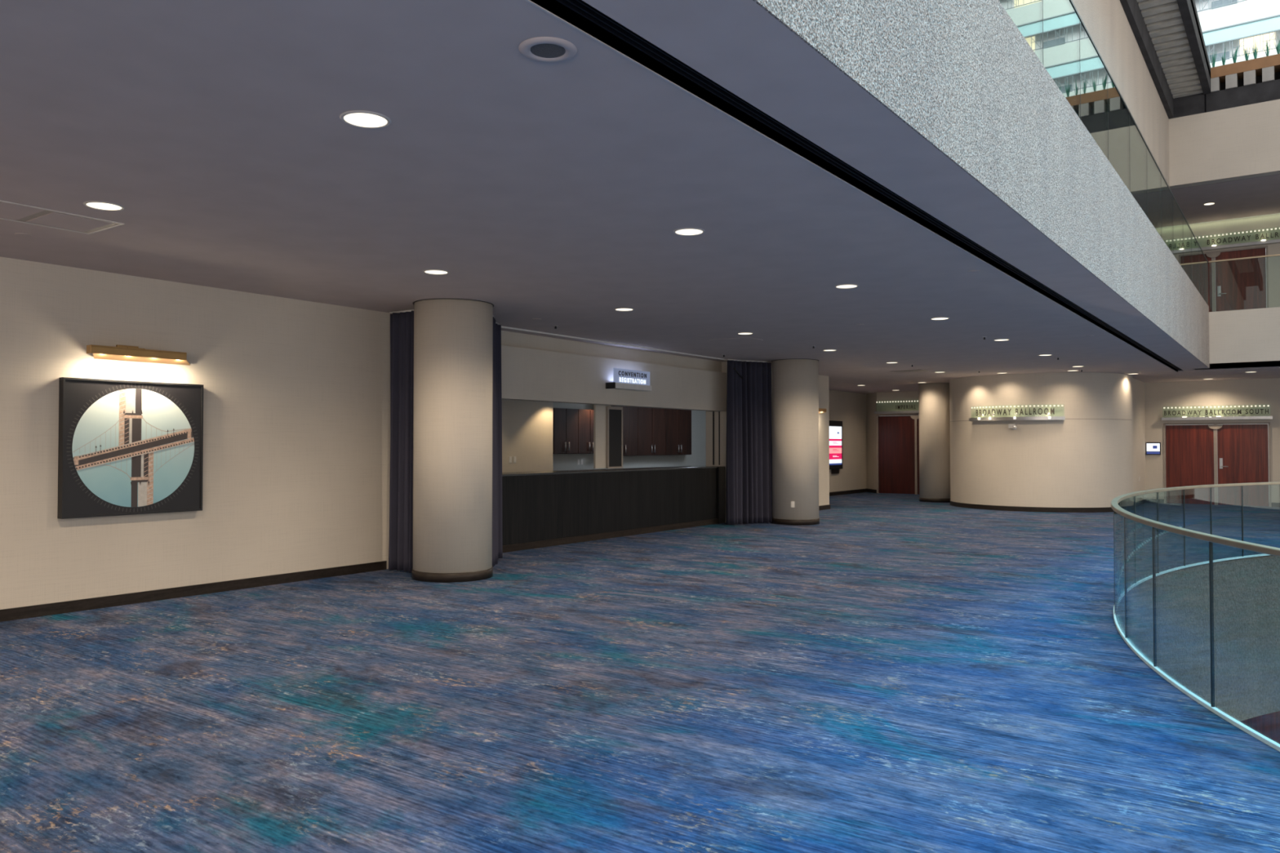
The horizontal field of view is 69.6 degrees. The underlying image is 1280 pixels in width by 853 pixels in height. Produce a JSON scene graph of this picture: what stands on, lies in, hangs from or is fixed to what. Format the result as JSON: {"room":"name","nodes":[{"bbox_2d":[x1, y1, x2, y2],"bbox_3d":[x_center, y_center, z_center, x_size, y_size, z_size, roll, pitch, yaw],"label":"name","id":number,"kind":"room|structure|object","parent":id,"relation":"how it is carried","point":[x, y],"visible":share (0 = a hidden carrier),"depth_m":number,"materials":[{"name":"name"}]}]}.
{"room":"hotel ballroom foyer","nodes":[
{"label":"hotel ballroom foyer","id":0,"kind":"room"},
{"bbox_2d":[0,256,390,609],"bbox_3d":[-7.243,0.068,6.019,0.250,3.200,17.300,-1,-1,36],"label":"wall","id":1,"kind":"structure","parent":0,"point":[296,475],"depth_m":9.63,"materials":[{"name":"beige paint"}]},
{"bbox_2d":[57,377,204,519],"bbox_3d":[-4.913,0.207,8.955,0.091,1.293,1.320,-1,-1,36],"label":"framed picture","id":2,"kind":"object","parent":1,"relation":"attached to","point":[126,447],"visible":1,"depth_m":8.87,"materials":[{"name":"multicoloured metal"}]},
{"bbox_2d":[86,344,190,365],"bbox_3d":[-4.829,-0.709,8.924,0.290,0.153,1.050,-1,-1,36],"label":"picture light","id":3,"kind":"object","parent":1,"relation":"attached to","point":[121,353],"visible":1,"depth_m":8.81,"materials":[{"name":"gold metal"}]},
{"bbox_2d":[0,560,386,622],"bbox_3d":[-7.672,1.599,5.164,0.018,0.105,15.460,-1,-1,36],"label":"baseboard","id":4,"kind":"structure","parent":1,"relation":"attached to","point":[49,609],"depth_m":9.30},
{"bbox_2d":[502,399,553,472],"bbox_3d":[-2.958,0.583,15.773,0.250,2.550,4.150,-1,-1,36],"label":"wall","id":5,"kind":"structure","parent":0,"point":[526,425],"depth_m":16.81,"materials":[{"name":"beige paint"}]},
{"bbox_2d":[509,456,515,462],"bbox_3d":[-2.280,0.595,16.492,0.008,0.115,0.180,-1,-1,36],"label":"wall outlet","id":6,"kind":"object","parent":5,"relation":"attached to","point":[510,457],"visible":1,"depth_m":16.49,"materials":[{"name":"white paint"}]},
{"bbox_2d":[593,404,610,468],"bbox_3d":[-0.637,0.005,15.610,0.040,1.400,0.420,-1,-1,36],"label":"wall pillar","id":7,"kind":"structure","parent":0,"point":[599,411],"depth_m":15.52,"materials":[{"name":"beige paint"}]},
{"bbox_2d":[501,330,721,411],"bbox_3d":[-0.317,-0.847,15.753,0.130,0.990,6.560,-1,-1,36],"label":"wall","id":8,"kind":"structure","parent":0,"point":[508,338],"depth_m":15.22,"materials":[{"name":"beige paint"}]},
{"bbox_2d":[501,345,726,411],"bbox_3d":[-0.235,-0.734,15.661,0.110,0.760,6.510,-1,-1,36],"label":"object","id":9,"kind":"structure","parent":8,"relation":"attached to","point":[526,374],"depth_m":14.91,"materials":[{"name":"beige paint"}]},
{"bbox_2d":[605,368,651,391],"bbox_3d":[-0.180,-0.780,15.472,0.200,0.335,1.035,-1,-1,36],"label":"sign","id":10,"kind":"object","parent":8,"relation":"attached to","point":[623,379],"visible":1,"depth_m":15.37,"materials":[{"name":"white paint"}]},
{"bbox_2d":[712,411,719,465],"bbox_3d":[1.525,0.230,18.402,0.160,1.080,0.015,-1,-1,36],"label":"trim","id":11,"kind":"structure","parent":8,"relation":"attached to","point":[713,411],"depth_m":18.39,"materials":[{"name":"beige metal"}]},
{"bbox_2d":[552,402,706,471],"bbox_3d":[-0.397,0.685,20.952,0.250,2.550,7.250,-1,-1,36],"label":"wall","id":12,"kind":"structure","parent":0,"point":[698,456],"depth_m":21.73,"materials":[{"name":"grey paint"}]},
{"bbox_2d":[552,408,593,453],"bbox_3d":[-1.390,0.102,19.035,0.391,0.920,1.540,-1,-1,36],"label":"upper cabinet","id":13,"kind":"object","parent":12,"relation":"attached to","point":[572,428],"visible":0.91,"depth_m":18.79,"materials":[{"name":"wood"}]},
{"bbox_2d":[577,459,582,464],"bbox_3d":[-1.268,0.754,19.520,0.008,0.115,0.180,-1,-1,36],"label":"wall outlet","id":14,"kind":"object","parent":12,"relation":"attached to","point":[578,460],"visible":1,"depth_m":19.51,"materials":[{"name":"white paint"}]},
{"bbox_2d":[610,405,691,456],"bbox_3d":[0.156,0.104,21.182,0.391,1.120,3.350,-1,-1,36],"label":"upper cabinet","id":15,"kind":"object","parent":12,"relation":"attached to","point":[646,431],"visible":0.56,"depth_m":21.23,"materials":[{"name":"wood"}]},
{"bbox_2d":[0,492,1279,852],"bbox_3d":[4.755,1.748,10.100,21.870,0.001,38.000,-1,-1,36],"label":"floor","id":16,"kind":"structure","parent":0,"point":[891,673],"depth_m":5.41,"materials":[{"name":"carpet"}]},
{"bbox_2d":[412,297,493,582],"bbox_3d":[-2.196,0.161,10.825,0.938,3.201,0.938,-1,-1,36],"label":"round column","id":17,"kind":"structure","parent":16,"relation":"on","point":[453,338],"depth_m":10.43,"materials":[{"name":"beige paint"}]},
{"bbox_2d":[502,466,725,552],"bbox_3d":[-0.426,1.300,15.851,0.650,1.120,6.340,-1,-1,36],"label":"counter","id":18,"kind":"object","parent":16,"relation":"on","point":[540,508],"depth_m":15.14,"materials":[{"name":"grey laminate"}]},
{"bbox_2d":[502,466,717,476],"bbox_3d":[-0.508,0.753,15.767,0.628,0.030,6.090,-1,-1,36],"label":"countertop","id":19,"kind":"structure","parent":18,"relation":"on","point":[608,470],"depth_m":15.18,"materials":[{"name":"stone"}]},
{"bbox_2d":[606,406,622,468],"bbox_3d":[-0.431,0.188,15.806,0.030,1.058,0.425,-1,-1,36],"label":"notice board","id":20,"kind":"object","parent":18,"relation":"on","point":[614,414],"visible":1,"depth_m":15.79,"materials":[{"name":"black metal"}]},
{"bbox_2d":[770,358,819,525],"bbox_3d":[3.061,0.304,18.154,0.938,3.201,0.938,-1,-1,36],"label":"round column","id":21,"kind":"structure","parent":16,"relation":"on","point":[794,382],"depth_m":17.76,"materials":[{"name":"beige paint"}]},
{"bbox_2d":[791,501,795,507],"bbox_3d":[2.936,1.498,17.686,0.070,0.115,0.008,0,-1,16],"label":"wall outlet","id":22,"kind":"object","parent":21,"relation":"attached to","point":[793,504],"visible":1,"depth_m":17.68,"materials":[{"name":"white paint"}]},
{"bbox_2d":[919,382,950,502],"bbox_3d":[8.081,0.440,25.086,0.938,3.201,0.938,-1,-1,36],"label":"round column","id":23,"kind":"structure","parent":16,"relation":"on","point":[934,397],"depth_m":24.69,"materials":[{"name":"beige paint"}]},
{"bbox_2d":[1111,481,1279,751],"bbox_3d":[6.797,1.221,9.238,3.286,1.020,15.123,-1,-1,39],"label":"glass railing","id":24,"kind":"object","parent":16,"relation":"on","point":[1117,504],"visible":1,"depth_m":7.11,"materials":[{"name":"glass"}]},
{"bbox_2d":[0,0,1279,394],"bbox_3d":[4.808,-1.499,10.125,22.000,0.107,38.000,-1,-1,36],"label":"ceiling","id":25,"kind":"structure","parent":0,"point":[557,193],"depth_m":5.89,"materials":[{"name":"paint"}]},
{"bbox_2d":[0,200,124,234],"bbox_3d":[-4.371,-1.518,6.631,0.570,0.006,1.000,-1,-1,36],"label":"ceiling access panel","id":26,"kind":"object","parent":25,"relation":"attached to","point":[12,211],"visible":1,"depth_m":6.72,"materials":[{"name":"paint"}]},
{"bbox_2d":[83,200,124,210],"bbox_3d":[-3.700,-1.522,6.357,0.252,0.006,0.252,-1,-1,36],"label":"recessed light","id":27,"kind":"object","parent":25,"relation":"in","point":[99,205],"visible":1,"depth_m":6.36,"materials":[{"name":"beige"}]},
{"bbox_2d":[339,110,391,128],"bbox_3d":[-1.391,-1.555,4.670,0.252,0.006,0.252,-1,-1,36],"label":"recessed light","id":28,"kind":"object","parent":25,"relation":"in","point":[358,118],"visible":1,"depth_m":4.66,"materials":[{"name":"beige"}]},
{"bbox_2d":[388,309,413,572],"bbox_3d":[-2.863,0.166,11.229,0.545,3.177,0.140,-1,-1,32],"label":"curtain","id":29,"kind":"object","parent":25,"relation":"hanging from","point":[402,324],"visible":0.78,"depth_m":11.25,"materials":[{"name":"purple fabric"}]},
{"bbox_2d":[422,269,449,275],"bbox_3d":[-1.946,-1.474,8.791,0.252,0.006,0.252,-1,-1,36],"label":"recessed light","id":30,"kind":"object","parent":25,"relation":"in","point":[438,272],"visible":1,"depth_m":8.80,"materials":[{"name":"beige"}]},
{"bbox_2d":[492,315,502,567],"bbox_3d":[-1.908,0.180,11.970,0.152,3.178,1.060,0,-1,-2],"label":"curtain","id":31,"kind":"object","parent":25,"relation":"hanging from","point":[497,539],"visible":0.57,"depth_m":12.30,"materials":[{"name":"purple fabric"}]},
{"bbox_2d":[518,36,577,62],"bbox_3d":[-0.384,-1.569,3.843,0.244,0.011,0.244,-1,-1,36],"label":"ceiling speaker","id":32,"kind":"object","parent":25,"relation":"attached to","point":[540,49],"visible":1,"depth_m":3.83,"materials":[{"name":"paint"}]},
{"bbox_2d":[530,43,565,57],"bbox_3d":[-0.384,-1.572,3.843,0.146,0.005,0.146,-1,-1,36],"label":"grille","id":33,"kind":"object","parent":32,"relation":"attached to","point":[537,50],"depth_m":3.85,"materials":[{"name":"grey metal"}]},
{"bbox_2d":[501,325,727,360],"bbox_3d":[-0.148,-1.340,15.296,0.020,0.022,6.800,-1,-1,36],"label":"track","id":34,"kind":"object","parent":25,"relation":"attached to","point":[502,326],"visible":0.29,"depth_m":14.70,"materials":[{"name":"grey metal"}]},
{"bbox_2d":[613,307,634,311],"bbox_3d":[-0.192,-1.427,11.224,0.252,0.006,0.252,-1,-1,36],"label":"recessed light","id":35,"kind":"object","parent":25,"relation":"in","point":[617,308],"visible":1,"depth_m":11.23,"materials":[{"name":"beige"}]},
{"bbox_2d":[672,227,705,235],"bbox_3d":[0.380,-1.507,7.127,0.252,0.006,0.252,-1,-1,36],"label":"recessed light","id":36,"kind":"object","parent":25,"relation":"in","point":[683,231],"visible":1,"depth_m":7.11,"materials":[{"name":"beige"}]},
{"bbox_2d":[708,337,763,342],"bbox_3d":[1.512,-1.364,14.531,0.700,0.004,0.500,-1,-1,36],"label":"ceiling vent","id":37,"kind":"object","parent":25,"relation":"in","point":[740,339],"visible":1,"depth_m":14.50,"materials":[{"name":"metal"}]},
{"bbox_2d":[736,332,753,334],"bbox_3d":[1.561,-1.379,13.658,0.252,0.006,0.252,-1,-1,36],"label":"recessed light","id":38,"kind":"object","parent":25,"relation":"in","point":[740,333],"visible":1,"depth_m":13.64,"materials":[{"name":"beige"}]},
{"bbox_2d":[725,359,772,524],"bbox_3d":[2.137,0.297,17.950,1.092,3.178,0.216,1,-1,-32],"label":"curtain","id":39,"kind":"object","parent":25,"relation":"hanging from","point":[748,460],"visible":1,"depth_m":17.93,"materials":[{"name":"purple fabric"}]},
{"bbox_2d":[822,349,836,351],"bbox_3d":[3.315,-1.332,16.091,0.252,0.006,0.252,-1,-1,36],"label":"recessed light","id":40,"kind":"object","parent":25,"relation":"in","point":[824,349],"visible":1,"depth_m":16.11,"materials":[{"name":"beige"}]},
{"bbox_2d":[834,284,858,288],"bbox_3d":[2.151,-1.459,9.585,0.252,0.006,0.252,-1,-1,36],"label":"recessed light","id":41,"kind":"object","parent":25,"relation":"in","point":[842,286],"visible":1,"depth_m":9.57,"materials":[{"name":"beige"}]},
{"bbox_2d":[524,0,1182,372],"bbox_3d":[7.429,-1.628,4.632,11.322,0.144,32.150,-1,-1,36],"label":"ceiling slot","id":42,"kind":"object","parent":25,"relation":"in","point":[581,7],"visible":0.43,"depth_m":4.85,"materials":[{"name":"black metal"}]},
{"bbox_2d":[889,369,928,372],"bbox_3d":[6.036,-1.245,20.638,0.700,0.004,0.500,-1,-1,36],"label":"ceiling vent","id":43,"kind":"object","parent":25,"relation":"in","point":[904,371],"visible":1,"depth_m":20.62,"materials":[{"name":"metal"}]},
{"bbox_2d":[929,316,950,319],"bbox_3d":[3.923,-1.411,12.043,0.252,0.006,0.252,-1,-1,36],"label":"recessed light","id":44,"kind":"object","parent":25,"relation":"in","point":[941,317],"visible":1,"depth_m":12.05,"materials":[{"name":"beige"}]},
{"bbox_2d":[993,338,1009,341],"bbox_3d":[5.694,-1.363,14.501,0.252,0.006,0.252,-1,-1,36],"label":"recessed light","id":45,"kind":"object","parent":25,"relation":"in","point":[997,340],"visible":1,"depth_m":14.49,"materials":[{"name":"beige"}]},
{"bbox_2d":[1038,354,1053,355],"bbox_3d":[7.465,-1.315,16.959,0.252,0.006,0.252,-1,-1,36],"label":"recessed light","id":46,"kind":"object","parent":25,"relation":"in","point":[1041,354],"visible":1,"depth_m":16.95,"materials":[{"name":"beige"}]},
{"bbox_2d":[706,361,727,504],"bbox_3d":[1.538,0.310,18.418,0.500,3.200,0.030,-1,-1,36],"label":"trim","id":47,"kind":"structure","parent":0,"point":[708,414],"depth_m":18.40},
{"bbox_2d":[771,374,829,506],"bbox_3d":[3.052,0.347,20.304,0.250,3.200,4.800,-1,-1,36],"label":"wall","id":48,"kind":"structure","parent":0,"point":[824,418],"depth_m":21.94,"materials":[{"name":"beige paint"}]},
{"bbox_2d":[818,408,826,413],"bbox_3d":[4.004,-0.385,21.179,0.290,0.153,1.030,-1,-1,36],"label":"picture light","id":49,"kind":"object","parent":48,"relation":"attached to","point":[820,410],"visible":0.27,"depth_m":21.24,"materials":[{"name":"gold metal"}]},
{"bbox_2d":[818,504,830,510],"bbox_3d":[3.064,1.894,20.276,0.268,0.105,4.818,-1,-1,36],"label":"baseboard","id":50,"kind":"structure","parent":48,"relation":"attached to","point":[828,506],"depth_m":21.86,"materials":[{"name":"brown wood"}]},
{"bbox_2d":[828,390,866,492],"bbox_3d":[4.943,0.476,26.914,0.250,3.200,8.140,-1,-1,36],"label":"wall","id":51,"kind":"structure","parent":0,"point":[847,407],"depth_m":29.12,"materials":[{"name":"beige paint"}]},
{"bbox_2d":[829,420,842,474],"bbox_3d":[5.910,0.632,27.977,0.073,1.610,1.080,-1,-1,36],"label":"display screen","id":52,"kind":"object","parent":51,"relation":"attached to","point":[835,427],"visible":0.72,"depth_m":27.97,"materials":[{"name":"multicoloured glass"}]},
{"bbox_2d":[829,488,866,496],"bbox_3d":[5.052,2.019,26.806,0.018,0.110,8.140,-1,-1,36],"label":"baseboard","id":53,"kind":"structure","parent":51,"relation":"attached to","point":[860,491],"depth_m":28.80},
{"bbox_2d":[866,392,876,489],"bbox_3d":[7.512,0.532,29.777,0.070,3.200,0.920,0,-1,-8],"label":"wall","id":54,"kind":"structure","parent":0,"point":[871,397],"depth_m":29.75,"materials":[{"name":"beige paint"}]},
{"bbox_2d":[866,488,876,493],"bbox_3d":[7.469,2.075,29.680,0.001,0.110,0.813,0,-1,-8],"label":"baseboard","id":55,"kind":"structure","parent":54,"relation":"attached to","point":[872,491],"depth_m":29.63,"materials":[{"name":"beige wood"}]},
{"bbox_2d":[876,391,919,414],"bbox_3d":[9.233,0.502,28.224,4.020,3.200,0.200,-1,-1,36],"label":"wall","id":56,"kind":"structure","parent":0,"point":[891,397],"depth_m":28.96,"materials":[{"name":"beige paint"}]},
{"bbox_2d":[874,400,919,413],"bbox_3d":[8.536,-0.617,28.544,2.600,0.410,0.129,-1,-1,36],"label":"sign","id":57,"kind":"object","parent":56,"relation":"attached to","point":[899,406],"visible":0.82,"depth_m":28.78,"materials":[{"name":"metal"}]},
{"bbox_2d":[876,413,919,494],"bbox_3d":[8.587,0.859,28.602,2.520,2.500,0.130,-1,-1,36],"label":"door","id":58,"kind":"structure","parent":56,"relation":"in","point":[898,436],"depth_m":28.93,"materials":[{"name":"wood"}]},
{"bbox_2d":[753,0,1209,368],"bbox_3d":[3.042,-2.178,7.312,0.300,1.340,31.350,-1,-1,36],"label":"fascia","id":59,"kind":"structure","parent":0,"point":[962,74],"depth_m":6.31,"materials":[{"name":"paint"}]},
{"bbox_2d":[1040,0,1208,305],"bbox_3d":[3.156,-3.332,7.252,0.024,0.967,31.350,-1,-1,36],"label":"glass railing","id":60,"kind":"object","parent":59,"relation":"on","point":[1138,168],"visible":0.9,"depth_m":12.29,"materials":[{"name":"clear glass"}]},
{"bbox_2d":[949,372,1133,507],"bbox_3d":[9.999,0.352,23.113,4.200,3.099,4.200,-1,-1,36],"label":"wall","id":61,"kind":"structure","parent":0,"point":[1065,463],"depth_m":21.29,"materials":[{"name":"beige paint"}]},
{"bbox_2d":[1008,423,1016,429],"bbox_3d":[8.668,0.004,21.424,0.184,0.130,0.118,-1,-1,36],"label":"emergency light","id":62,"kind":"object","parent":61,"relation":"attached to","point":[1013,426],"visible":1,"depth_m":21.42,"materials":[{"name":"white plastic"}]},
{"bbox_2d":[968,404,1065,421],"bbox_3d":[8.744,-0.320,21.506,2.162,0.360,0.417,-1,-1,38],"label":"sign","id":63,"kind":"object","parent":61,"relation":"attached to","point":[1026,418],"visible":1,"depth_m":21.30,"materials":[{"name":"metal"}]},
{"bbox_2d":[950,418,1132,422],"bbox_3d":[9.385,-0.147,22.270,4.204,0.015,2.102,-1,-1,36],"label":"trim","id":64,"kind":"structure","parent":61,"relation":"attached to","point":[1065,419],"depth_m":21.13,"materials":[{"name":"paint"}]},
{"bbox_2d":[950,501,1133,512],"bbox_3d":[9.999,1.946,23.082,4.224,0.110,4.224,-1,-1,36],"label":"baseboard","id":65,"kind":"structure","parent":61,"relation":"attached to","point":[953,504],"depth_m":21.24,"materials":[{"name":"brown wood"}]},
{"bbox_2d":[1043,0,1169,186],"bbox_3d":[2.462,-6.298,7.810,0.300,1.560,31.350,-1,-1,36],"label":"wall","id":66,"kind":"structure","parent":0,"point":[1106,21],"depth_m":14.87,"materials":[{"name":"paint"}]},
{"bbox_2d":[1120,0,1211,119],"bbox_3d":[3.018,-7.557,8.174,1.405,0.970,32.550,-1,-1,36],"label":"beam","id":67,"kind":"structure","parent":66,"relation":"attached to","point":[1188,10],"depth_m":17.45,"materials":[{"name":"black metal"}]},
{"bbox_2d":[1136,0,1203,98],"bbox_3d":[4.659,-7.591,9.978,0.570,0.230,25.395,-1,-1,36],"label":"soffit","id":68,"kind":"structure","parent":67,"relation":"attached to","point":[1162,18],"depth_m":17.70,"materials":[{"name":"grey metal"}]},
{"bbox_2d":[1132,377,1146,502],"bbox_3d":[12.687,0.412,23.610,0.180,3.200,2.450,-1,-1,36],"label":"wall","id":69,"kind":"structure","parent":0,"point":[1138,387],"depth_m":23.63,"materials":[{"name":"beige paint"}]},
{"bbox_2d":[1135,498,1146,506],"bbox_3d":[12.783,1.958,23.541,0.020,0.105,2.400,-1,-1,36],"label":"baseboard","id":70,"kind":"structure","parent":69,"relation":"attached to","point":[1144,501],"depth_m":23.62,"materials":[{"name":"brown wood"}]},
{"bbox_2d":[999,0,1279,224],"bbox_3d":[5.665,-5.640,8.232,18.300,0.100,35.800,-1,-1,36],"label":"ceiling","id":71,"kind":"structure","parent":0,"point":[1060,61],"depth_m":16.76,"materials":[{"name":"paint"}]},
{"bbox_2d":[1203,202,1215,205],"bbox_3d":[13.595,-5.317,21.988,0.252,0.006,0.252,-1,-1,36],"label":"recessed light","id":72,"kind":"object","parent":71,"relation":"in","point":[1207,203],"visible":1,"depth_m":21.97,"materials":[{"name":"beige"}]},
{"bbox_2d":[1127,555,1279,721],"bbox_3d":[9.237,2.789,6.788,10.750,2.188,21.500,-1,-1,36],"label":"curved wall","id":73,"kind":"structure","parent":0,"point":[1246,590],"depth_m":12.24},
{"bbox_2d":[1144,213,1279,506],"bbox_3d":[16.188,-1.730,22.762,18.300,7.450,0.200,-1,-1,36],"label":"wall","id":74,"kind":"structure","parent":0,"point":[1248,392],"depth_m":23.53,"materials":[{"name":"beige paint"}]},
{"bbox_2d":[1146,442,1160,454],"bbox_3d":[13.614,0.582,24.415,0.340,0.330,0.055,-1,-1,36],"label":"wall screen","id":75,"kind":"object","parent":74,"relation":"attached to","point":[1152,448],"visible":1,"depth_m":24.39,"materials":[{"name":"white plastic"}]},
{"bbox_2d":[1146,498,1279,506],"bbox_3d":[18.509,1.906,20.884,12.420,0.105,0.018,-1,-1,36],"label":"baseboard","id":76,"kind":"structure","parent":74,"relation":"attached to","point":[1148,500],"depth_m":24.31,"materials":[{"name":"brown wood"}]},
{"bbox_2d":[1160,404,1272,420],"bbox_3d":[14.720,-0.355,23.555,2.420,0.370,0.184,-1,-1,36],"label":"sign","id":77,"kind":"object","parent":74,"relation":"attached to","point":[1183,418],"visible":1,"depth_m":23.52,"materials":[{"name":"metal"}]},
{"bbox_2d":[1163,422,1271,506],"bbox_3d":[14.776,0.957,23.625,2.330,2.110,0.166,-1,-1,36],"label":"door","id":78,"kind":"structure","parent":74,"relation":"in","point":[1242,450],"depth_m":23.59,"materials":[{"name":"wood"}]},
{"bbox_2d":[1189,213,1279,224],"bbox_3d":[18.662,-5.333,20.877,12.000,0.010,0.020,-1,-1,36],"label":"trim","id":79,"kind":"structure","parent":74,"relation":"attached to","point":[1277,213],"depth_m":23.41,"materials":[{"name":"white paint"}]},
{"bbox_2d":[1203,245,1268,311],"bbox_3d":[14.778,-3.462,23.710,2.325,2.110,0.166,-1,-1,36],"label":"door","id":80,"kind":"structure","parent":74,"relation":"in","point":[1238,284],"depth_m":23.40,"materials":[{"name":"wood"}]},
{"bbox_2d":[1195,227,1279,251],"bbox_3d":[15.010,-4.748,23.432,2.835,0.390,0.184,-1,-1,36],"label":"sign","id":81,"kind":"object","parent":74,"relation":"attached to","point":[1264,242],"visible":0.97,"depth_m":23.28,"materials":[{"name":"metal"}]},
{"bbox_2d":[1168,98,1279,189],"bbox_3d":[16.315,-6.142,17.332,11.645,1.500,0.300,-1,-1,36],"label":"wall","id":82,"kind":"structure","parent":0,"point":[1240,142],"depth_m":19.83,"materials":[{"name":"beige paint"}]},
{"bbox_2d":[1173,71,1279,118],"bbox_3d":[16.619,-7.261,17.438,11.250,0.740,0.810,-1,-1,36],"label":"beam","id":83,"kind":"structure","parent":82,"relation":"attached to","point":[1260,91],"depth_m":19.83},
{"bbox_2d":[1210,76,1220,92],"bbox_3d":[12.548,-7.403,20.122,0.210,0.290,0.460,-1,-1,36],"label":"block","id":84,"kind":"object","parent":83,"relation":"attached to","point":[1215,82],"visible":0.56,"depth_m":19.92,"materials":[{"name":"paint"}]},
{"bbox_2d":[1225,73,1238,88],"bbox_3d":[12.813,-7.407,19.930,0.210,0.290,0.460,-1,-1,36],"label":"block","id":85,"kind":"object","parent":83,"relation":"attached to","point":[1231,80],"visible":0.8,"depth_m":19.74,"materials":[{"name":"paint"}]},
{"bbox_2d":[1210,53,1279,83],"bbox_3d":[16.880,-7.732,17.253,10.600,0.235,0.820,-1,-1,36],"label":"planter box","id":86,"kind":"object","parent":83,"relation":"on","point":[1238,68],"visible":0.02,"depth_m":19.63,"materials":[{"name":"brown wood"}]},
{"bbox_2d":[1209,49,1217,66],"bbox_3d":[12.555,-8.029,20.129,0.130,0.471,0.141,1,-1,-26],"label":"spider plant","id":87,"kind":"object","parent":86,"relation":"on","point":[1213,57],"visible":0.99,"depth_m":20.12,"materials":[{"name":"green plant"}]},
{"bbox_2d":[1221,48,1226,65],"bbox_3d":[12.715,-8.029,20.038,0.096,0.468,0.130,1,-1,-30],"label":"spider plant","id":88,"kind":"object","parent":86,"relation":"on","point":[1224,58],"visible":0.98,"depth_m":20.03,"materials":[{"name":"green plant"}]},
{"bbox_2d":[1231,45,1238,62],"bbox_3d":[12.879,-8.029,19.925,0.135,0.463,0.168,-1,-1,36],"label":"spider plant","id":89,"kind":"object","parent":86,"relation":"on","point":[1234,58],"visible":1,"depth_m":19.89,"materials":[{"name":"green plant"}]},
{"bbox_2d":[1242,44,1250,60],"bbox_3d":[13.049,-8.017,19.788,0.150,0.434,0.118,0,-1,20],"label":"spider plant","id":90,"kind":"object","parent":86,"relation":"on","point":[1244,50],"visible":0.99,"depth_m":19.77,"materials":[{"name":"green plant"}]},
{"bbox_2d":[1251,40,1258,58],"bbox_3d":[13.159,-8.037,19.684,0.130,0.471,0.141,0,-1,21],"label":"spider plant","id":91,"kind":"object","parent":86,"relation":"on","point":[1255,53],"visible":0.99,"depth_m":19.67,"materials":[{"name":"green plant"}]},
{"bbox_2d":[1263,40,1271,56],"bbox_3d":[13.327,-8.038,19.579,0.096,0.468,0.130,0,-1,-3],"label":"spider plant","id":92,"kind":"object","parent":86,"relation":"on","point":[1267,46],"visible":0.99,"depth_m":19.56,"materials":[{"name":"green plant"}]},
{"bbox_2d":[1274,35,1279,53],"bbox_3d":[13.489,-8.038,19.449,0.135,0.463,0.168,0,-1,5],"label":"spider plant","id":93,"kind":"object","parent":86,"relation":"on","point":[1277,47],"visible":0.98,"depth_m":19.43,"materials":[{"name":"green plant"}]},
{"bbox_2d":[1243,69,1256,85],"bbox_3d":[13.078,-7.411,19.739,0.210,0.290,0.460,-1,-1,36],"label":"block","id":94,"kind":"object","parent":83,"relation":"attached to","point":[1249,77],"visible":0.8,"depth_m":19.56,"materials":[{"name":"paint"}]},
{"bbox_2d":[1262,66,1275,82],"bbox_3d":[13.344,-7.414,19.548,0.210,0.290,0.460,-1,-1,36],"label":"block","id":95,"kind":"object","parent":83,"relation":"attached to","point":[1268,73],"visible":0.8,"depth_m":19.36,"materials":[{"name":"paint"}]},
{"bbox_2d":[1194,0,1279,253],"bbox_3d":[41.756,-29.579,44.866,36.012,40.000,0.730,-1,-1,36],"label":"window","id":96,"kind":"structure","parent":0,"point":[1227,24],"depth_m":50.75,"materials":[{"name":"glass"}]},
{"bbox_2d":[1194,306,1279,369],"bbox_3d":[16.605,-1.927,17.041,10.930,1.220,0.300,-1,-1,36],"label":"wall","id":97,"kind":"structure","parent":0,"point":[1253,335],"depth_m":19.56,"materials":[{"name":"beige paint"}]},
{"bbox_2d":[1208,253,1279,282],"bbox_3d":[16.727,-3.104,16.976,10.630,1.130,0.050,-1,-1,36],"label":"glass railing","id":98,"kind":"object","parent":97,"relation":"on","point":[1277,255],"visible":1,"depth_m":19.71,"materials":[{"name":"glass"}]},
{"bbox_2d":[1240,711,1279,744],"bbox_3d":[10.815,5.447,14.906,12.000,2.790,0.200,-1,-1,36],"label":"floor","id":99,"kind":"structure","parent":0,"point":[1268,725],"depth_m":15.14,"materials":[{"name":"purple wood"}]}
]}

